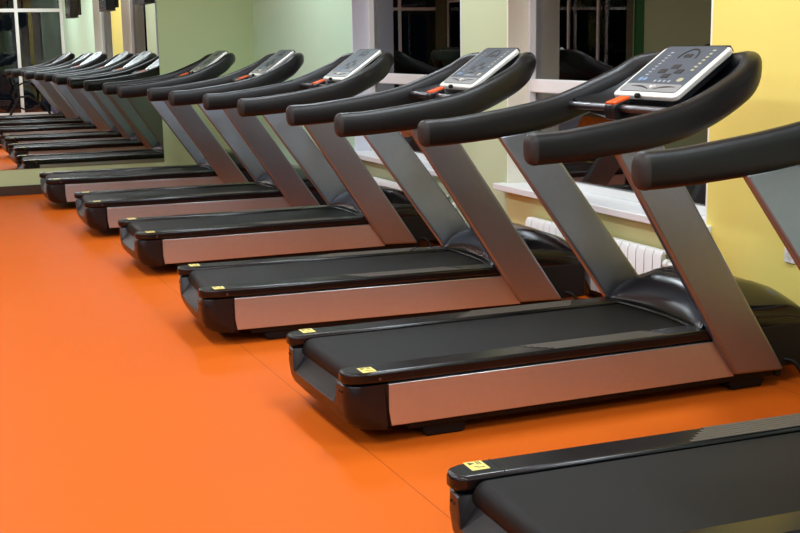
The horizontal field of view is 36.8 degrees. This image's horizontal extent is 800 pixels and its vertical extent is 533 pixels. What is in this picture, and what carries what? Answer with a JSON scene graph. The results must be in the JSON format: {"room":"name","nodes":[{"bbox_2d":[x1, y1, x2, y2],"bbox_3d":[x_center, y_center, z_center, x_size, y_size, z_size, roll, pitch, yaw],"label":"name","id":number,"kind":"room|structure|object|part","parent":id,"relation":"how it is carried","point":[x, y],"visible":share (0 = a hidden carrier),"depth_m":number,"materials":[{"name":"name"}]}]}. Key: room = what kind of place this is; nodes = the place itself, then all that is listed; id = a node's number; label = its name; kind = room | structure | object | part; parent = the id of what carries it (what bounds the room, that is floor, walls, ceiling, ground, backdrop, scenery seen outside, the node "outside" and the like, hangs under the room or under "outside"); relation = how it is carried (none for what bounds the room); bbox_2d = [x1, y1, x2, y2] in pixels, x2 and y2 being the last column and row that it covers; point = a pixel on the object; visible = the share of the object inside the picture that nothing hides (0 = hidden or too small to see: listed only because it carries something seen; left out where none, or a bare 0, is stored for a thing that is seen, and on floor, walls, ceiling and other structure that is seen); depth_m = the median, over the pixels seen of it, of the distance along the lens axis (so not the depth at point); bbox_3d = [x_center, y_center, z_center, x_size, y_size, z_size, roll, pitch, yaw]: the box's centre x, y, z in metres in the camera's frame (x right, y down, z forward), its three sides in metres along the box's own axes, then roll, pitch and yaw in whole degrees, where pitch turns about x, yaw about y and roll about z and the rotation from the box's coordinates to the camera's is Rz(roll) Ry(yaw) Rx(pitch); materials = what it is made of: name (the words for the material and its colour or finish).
{"room":"gym","nodes":[
{"label":"gym","id":0,"kind":"room"},
{"bbox_2d":[0,0,253,186],"bbox_3d":[-6.284,-2.234,12.262,9.770,3.250,0.450,-5,11,-22],"label":"wall","id":1,"kind":"structure","parent":0,"point":[189,31],"depth_m":13.66,"materials":[{"name":"green paint"}]},
{"bbox_2d":[0,184,42,195],"bbox_3d":[-5.971,-0.668,12.415,9.300,0.105,0.018,-5,11,-22],"label":"baseboard","id":2,"kind":"structure","parent":1,"relation":"attached to","point":[23,189],"depth_m":13.15,"materials":[{"name":"brown wood"}]},
{"bbox_2d":[0,0,163,169],"bbox_3d":[-4.401,-2.248,12.811,3.664,2.454,0.008,-5,11,-22],"label":"wall mirror","id":3,"kind":"object","parent":1,"relation":"attached to","point":[57,57],"visible":1,"depth_m":13.20,"materials":[{"name":"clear mirror"}]},
{"bbox_2d":[0,194,799,532],"bbox_3d":[-2.807,0.740,5.047,10.220,0.100,17.200,-5,11,-22],"label":"floor","id":4,"kind":"structure","parent":0,"point":[121,411],"depth_m":5.03,"materials":[{"name":"orange plastic"}]},
{"bbox_2d":[39,51,254,203],"bbox_3d":[-2.513,-1.444,12.407,2.341,1.526,1.171,-5,11,-21],"label":"treadmill","id":5,"kind":"object","parent":4,"relation":"on","point":[216,164],"visible":0.81,"depth_m":12.21,"materials":[{"name":"black plastic"}]},
{"bbox_3d":[-2.928,-1.013,12.735,1.728,0.048,0.125,-5,11,-21],"label":"rail","id":6,"kind":"part","parent":5,"relation":"part of","materials":[{"name":"black plastic"}]},
{"bbox_3d":[-2.675,-0.901,12.101,1.728,0.048,0.125,-5,11,-21],"label":"rail","id":7,"kind":"part","parent":5,"relation":"part of","materials":[{"name":"black plastic"}]},
{"bbox_3d":[-2.531,-0.789,12.133,1.657,0.171,0.030,-5,11,-21],"label":"panel","id":8,"kind":"part","parent":5,"relation":"part of","materials":[{"name":"silver metal"}]},
{"bbox_3d":[-2.503,-0.883,12.550,2.150,0.200,0.750,-5,11,-21],"label":"frame","id":9,"kind":"part","parent":5,"relation":"part of","materials":[{"name":"black"}]},
{"bbox_3d":[-2.347,-1.986,12.417,1.246,0.418,1.098,-5,11,-21],"label":"handrail","id":10,"kind":"part","parent":5,"relation":"part of","materials":[{"name":"black rubber"}]},
{"bbox_2d":[198,149,247,171],"bbox_3d":[-1.755,-1.046,12.818,0.714,0.400,0.766,-5,11,-22],"label":"hood","id":11,"kind":"object","parent":5,"relation":"attached to","point":[203,165],"depth_m":12.64,"materials":[{"name":"black plastic"}]},
{"bbox_2d":[74,50,327,230],"bbox_3d":[-1.665,-1.128,10.619,2.341,1.526,1.171,-5,11,-21],"label":"treadmill","id":12,"kind":"object","parent":4,"relation":"on","point":[278,183],"visible":0.77,"depth_m":10.44,"materials":[{"name":"black"}]},
{"bbox_3d":[-2.080,-0.698,10.946,1.728,0.048,0.125,-5,11,-21],"label":"rail","id":13,"kind":"part","parent":12,"relation":"part of","materials":[{"name":"black plastic"}]},
{"bbox_3d":[-1.825,-0.586,10.313,1.728,0.048,0.125,-5,11,-21],"label":"rail","id":14,"kind":"part","parent":12,"relation":"part of","materials":[{"name":"black plastic"}]},
{"bbox_3d":[-1.681,-0.474,10.345,1.657,0.171,0.030,-5,11,-21],"label":"panel","id":15,"kind":"part","parent":12,"relation":"part of","materials":[{"name":"silver metal"}]},
{"bbox_3d":[-1.654,-0.568,10.762,2.150,0.200,0.750,-5,11,-21],"label":"frame","id":16,"kind":"part","parent":12,"relation":"part of","materials":[{"name":"black plastic"}]},
{"bbox_3d":[-1.499,-1.671,10.629,1.246,0.418,1.098,-5,11,-21],"label":"handrail","id":17,"kind":"part","parent":12,"relation":"part of","materials":[{"name":"black rubber"}]},
{"bbox_2d":[255,165,316,191],"bbox_3d":[-0.907,-0.731,11.032,0.713,0.400,0.765,-5,11,-22],"label":"hood","id":18,"kind":"object","parent":12,"relation":"attached to","point":[263,181],"depth_m":10.94,"materials":[{"name":"black plastic"}]},
{"bbox_2d":[118,49,436,266],"bbox_3d":[-0.870,-0.825,8.899,2.341,1.526,1.172,-5,11,-22],"label":"treadmill","id":19,"kind":"object","parent":4,"relation":"on","point":[360,214],"visible":0.88,"depth_m":8.75,"materials":[{"name":"black"}]},
{"bbox_3d":[-1.289,-0.393,9.220,1.728,0.048,0.125,-5,11,-22],"label":"rail","id":20,"kind":"part","parent":19,"relation":"part of","materials":[{"name":"black plastic"}]},
{"bbox_3d":[-1.025,-0.282,8.591,1.728,0.048,0.125,-5,11,-22],"label":"rail","id":21,"kind":"part","parent":19,"relation":"part of","materials":[{"name":"black plastic"}]},
{"bbox_3d":[-0.881,-0.170,8.625,1.657,0.171,0.030,-5,11,-22],"label":"panel","id":22,"kind":"part","parent":19,"relation":"part of","materials":[{"name":"silver metal"}]},
{"bbox_3d":[-0.861,-0.265,9.042,2.150,0.200,0.750,-5,11,-22],"label":"frame","id":23,"kind":"part","parent":19,"relation":"part of","materials":[{"name":"black"}]},
{"bbox_3d":[-0.854,-0.148,9.066,1.840,0.041,0.736,-5,11,-22],"label":"frame","id":24,"kind":"part","parent":19,"relation":"part of","materials":[{"name":"black"}]},
{"bbox_3d":[-0.706,-1.368,8.912,1.246,0.418,1.098,-5,11,-22],"label":"handrail","id":25,"kind":"part","parent":19,"relation":"part of","materials":[{"name":"black rubber"}]},
{"bbox_2d":[328,185,436,239],"bbox_3d":[-0.118,-0.430,9.324,0.703,0.400,0.759,-5,11,-22],"label":"hood","id":26,"kind":"object","parent":19,"relation":"attached to","point":[340,201],"depth_m":9.04,"materials":[{"name":"black plastic"}]},
{"bbox_3d":[0.279,-0.153,9.007,0.291,0.130,0.053,7,13,38],"label":"power cord","id":27,"kind":"part","parent":19,"relation":"part of","materials":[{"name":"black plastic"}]},
{"bbox_2d":[177,48,590,339],"bbox_3d":[-0.064,-0.466,6.879,2.341,1.526,1.171,-5,11,-19],"label":"treadmill","id":28,"kind":"object","parent":4,"relation":"on","point":[495,261],"visible":0.96,"depth_m":6.73,"materials":[{"name":"black plastic"}]},
{"bbox_3d":[-0.470,-0.039,7.220,1.728,0.048,0.125,-5,11,-19],"label":"rail","id":29,"kind":"part","parent":28,"relation":"part of","materials":[{"name":"black plastic"}]},
{"bbox_3d":[-0.240,0.075,6.579,1.728,0.048,0.125,-5,11,-19],"label":"rail","id":30,"kind":"part","parent":28,"relation":"part of","materials":[{"name":"black plastic"}]},
{"bbox_3d":[-0.096,0.188,6.606,1.657,0.171,0.030,-5,11,-19],"label":"panel","id":31,"kind":"part","parent":28,"relation":"part of","materials":[{"name":"silver metal"}]},
{"bbox_3d":[-0.046,0.211,7.045,1.840,0.041,0.736,-5,11,-19],"label":"frame","id":32,"kind":"part","parent":28,"relation":"part of","materials":[{"name":"black"}]},
{"bbox_3d":[-0.053,0.094,7.022,2.150,0.200,0.750,-5,11,-19],"label":"frame","id":33,"kind":"part","parent":28,"relation":"part of","materials":[{"name":"black"}]},
{"bbox_3d":[0.105,-1.008,6.882,1.246,0.418,1.098,-5,11,-19],"label":"handrail","id":34,"kind":"part","parent":28,"relation":"part of","materials":[{"name":"black rubber"}]},
{"bbox_2d":[441,223,590,294],"bbox_3d":[0.703,-0.064,7.264,0.736,0.400,0.786,-5,11,-22],"label":"hood","id":35,"kind":"object","parent":28,"relation":"attached to","point":[553,253],"depth_m":6.99,"materials":[{"name":"black plastic"}]},
{"bbox_3d":[1.083,0.216,6.928,0.291,0.130,0.053,8,14,41],"label":"power cord","id":36,"kind":"part","parent":28,"relation":"part of","materials":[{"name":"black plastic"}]},
{"bbox_2d":[373,177,455,207],"bbox_3d":[0.091,-0.461,9.929,0.079,0.405,1.710,-5,11,-22],"label":"radiator","id":37,"kind":"object","parent":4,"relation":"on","point":[382,182],"visible":0.12,"depth_m":10.27,"materials":[{"name":"white metal"}]},
{"bbox_2d":[286,45,799,435],"bbox_3d":[0.720,-0.185,5.281,2.341,1.526,1.171,-5,11,-22],"label":"treadmill","id":38,"kind":"object","parent":4,"relation":"on","point":[690,322],"visible":1,"depth_m":5.17,"materials":[{"name":"black plastic"}]},
{"bbox_3d":[0.300,0.247,5.598,1.728,0.048,0.125,-5,11,-22],"label":"rail","id":39,"kind":"part","parent":38,"relation":"part of","materials":[{"name":"black plastic"}]},
{"bbox_3d":[0.568,0.358,4.971,1.728,0.048,0.125,-5,11,-22],"label":"rail","id":40,"kind":"part","parent":38,"relation":"part of","materials":[{"name":"black plastic"}]},
{"bbox_3d":[0.711,0.469,5.006,1.657,0.171,0.030,-5,11,-22],"label":"panel","id":41,"kind":"part","parent":38,"relation":"part of","materials":[{"name":"silver metal"}]},
{"bbox_3d":[0.736,0.492,5.447,1.840,0.041,0.736,-5,11,-22],"label":"frame","id":42,"kind":"part","parent":38,"relation":"part of","materials":[{"name":"black"}]},
{"bbox_3d":[0.884,-0.728,5.294,1.246,0.418,1.098,-5,11,-22],"label":"handrail","id":43,"kind":"part","parent":38,"relation":"part of","materials":[{"name":"black rubber"}]},
{"bbox_3d":[0.730,0.375,5.424,2.150,0.200,0.750,-5,11,-22],"label":"frame","id":44,"kind":"part","parent":38,"relation":"part of","materials":[{"name":"black"}]},
{"bbox_3d":[1.067,-0.768,5.397,0.024,0.024,0.022,-5,11,-22],"label":"console knob","id":45,"kind":"part","parent":38,"relation":"part of","materials":[{"name":"black plastic"}]},
{"bbox_2d":[605,265,799,328],"bbox_3d":[1.470,0.209,5.710,0.699,0.400,0.757,-5,11,-22],"label":"hood","id":46,"kind":"object","parent":38,"relation":"attached to","point":[658,294],"depth_m":5.53,"materials":[{"name":"black plastic"}]},
{"bbox_3d":[1.870,0.485,5.394,0.291,0.130,0.053,7,13,37],"label":"power cord","id":47,"kind":"part","parent":38,"relation":"part of","materials":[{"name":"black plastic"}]},
{"bbox_2d":[525,217,671,292],"bbox_3d":[1.206,0.002,7.315,0.079,0.405,1.710,-5,11,-22],"label":"radiator","id":48,"kind":"object","parent":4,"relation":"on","point":[643,258],"visible":0.25,"depth_m":6.87,"materials":[{"name":"white metal"}]},
{"bbox_2d":[447,121,799,532],"bbox_3d":[1.360,0.131,3.504,2.341,1.526,1.171,-5,11,-20],"label":"treadmill","id":49,"kind":"object","parent":4,"relation":"on","point":[744,476],"visible":1,"depth_m":3.55,"materials":[{"name":"black plastic"}]},
{"bbox_3d":[0.948,0.561,3.836,1.728,0.048,0.125,-5,11,-20],"label":"rail","id":50,"kind":"part","parent":49,"relation":"part of","materials":[{"name":"black plastic"}]},
{"bbox_3d":[1.527,-0.411,3.512,1.246,0.418,1.098,-5,11,-20],"label":"handrail","id":51,"kind":"part","parent":49,"relation":"part of","materials":[{"name":"black rubber"}]},
{"bbox_3d":[1.194,0.674,3.200,1.728,0.048,0.125,-5,11,-20],"label":"rail","id":52,"kind":"part","parent":49,"relation":"part of","materials":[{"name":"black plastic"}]},
{"bbox_2d":[252,0,799,305],"bbox_3d":[1.670,-1.319,6.593,0.450,3.250,17.200,-5,11,-22],"label":"wall","id":53,"kind":"structure","parent":0,"point":[749,244],"depth_m":6.22,"materials":[{"name":"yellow paint"}]},
{"bbox_2d":[351,0,460,176],"bbox_3d":[0.086,-1.933,9.944,0.350,2.206,2.390,-5,11,-22],"label":"window","id":54,"kind":"structure","parent":53,"relation":"in","point":[423,37],"depth_m":10.33,"materials":[{"name":"white paint"}]},
{"bbox_3d":[0.085,-0.869,10.132,0.310,0.045,2.390,-5,11,-22],"label":"sill","id":55,"kind":"part","parent":54,"relation":"part of","materials":[{"name":"white"}]},
{"bbox_3d":[0.197,-1.960,9.987,0.110,2.150,2.266,-5,11,-22],"label":"frame","id":56,"kind":"part","parent":54,"relation":"part of","materials":[{"name":"white paint"}]},
{"bbox_3d":[0.206,-1.235,10.119,0.006,0.575,2.210,-5,11,-22],"label":"pane","id":57,"kind":"part","parent":54,"relation":"part of","materials":[{"name":"clear glass"}]},
{"bbox_3d":[0.203,-1.562,10.060,0.090,0.090,2.266,-5,11,-22],"label":"rail","id":58,"kind":"part","parent":54,"relation":"part of","materials":[{"name":"white paint"}]},
{"bbox_3d":[0.190,-2.287,9.926,0.006,1.385,2.210,-5,11,-22],"label":"pane","id":59,"kind":"part","parent":54,"relation":"part of","materials":[{"name":"clear glass"}]},
{"bbox_2d":[493,0,712,232],"bbox_3d":[1.248,-1.451,7.221,0.350,2.206,2.350,-5,11,-22],"label":"window","id":60,"kind":"structure","parent":53,"relation":"in","point":[572,43],"depth_m":7.60,"materials":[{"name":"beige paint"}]},
{"bbox_3d":[1.365,-1.080,7.336,0.090,0.090,2.226,-5,11,-22],"label":"rail","id":61,"kind":"part","parent":60,"relation":"part of","materials":[{"name":"white paint"}]},
{"bbox_3d":[1.247,-0.387,7.409,0.310,0.045,2.350,-5,11,-22],"label":"sill","id":62,"kind":"part","parent":60,"relation":"part of","materials":[{"name":"white"}]},
{"bbox_3d":[1.368,-0.753,7.396,0.006,0.575,2.170,-5,11,-22],"label":"pane","id":63,"kind":"part","parent":60,"relation":"part of","materials":[{"name":"clear glass"}]},
{"bbox_3d":[1.352,-1.805,7.202,0.006,1.385,2.170,-5,11,-22],"label":"pane","id":64,"kind":"part","parent":60,"relation":"part of","materials":[{"name":"clear glass"}]},
{"bbox_2d":[434,240,799,364],"bbox_3d":[1.483,0.248,6.780,0.018,0.105,16.282,-5,11,-22],"label":"baseboard","id":65,"kind":"structure","parent":53,"relation":"attached to","point":[593,293],"depth_m":7.42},
{"bbox_2d":[784,247,794,263],"bbox_3d":[1.873,-0.052,5.769,0.014,0.072,0.072,-5,11,-22],"label":"wall socket","id":66,"kind":"object","parent":53,"relation":"attached to","point":[787,258],"visible":0.59,"depth_m":5.77,"materials":[{"name":"white plastic"}]}
]}

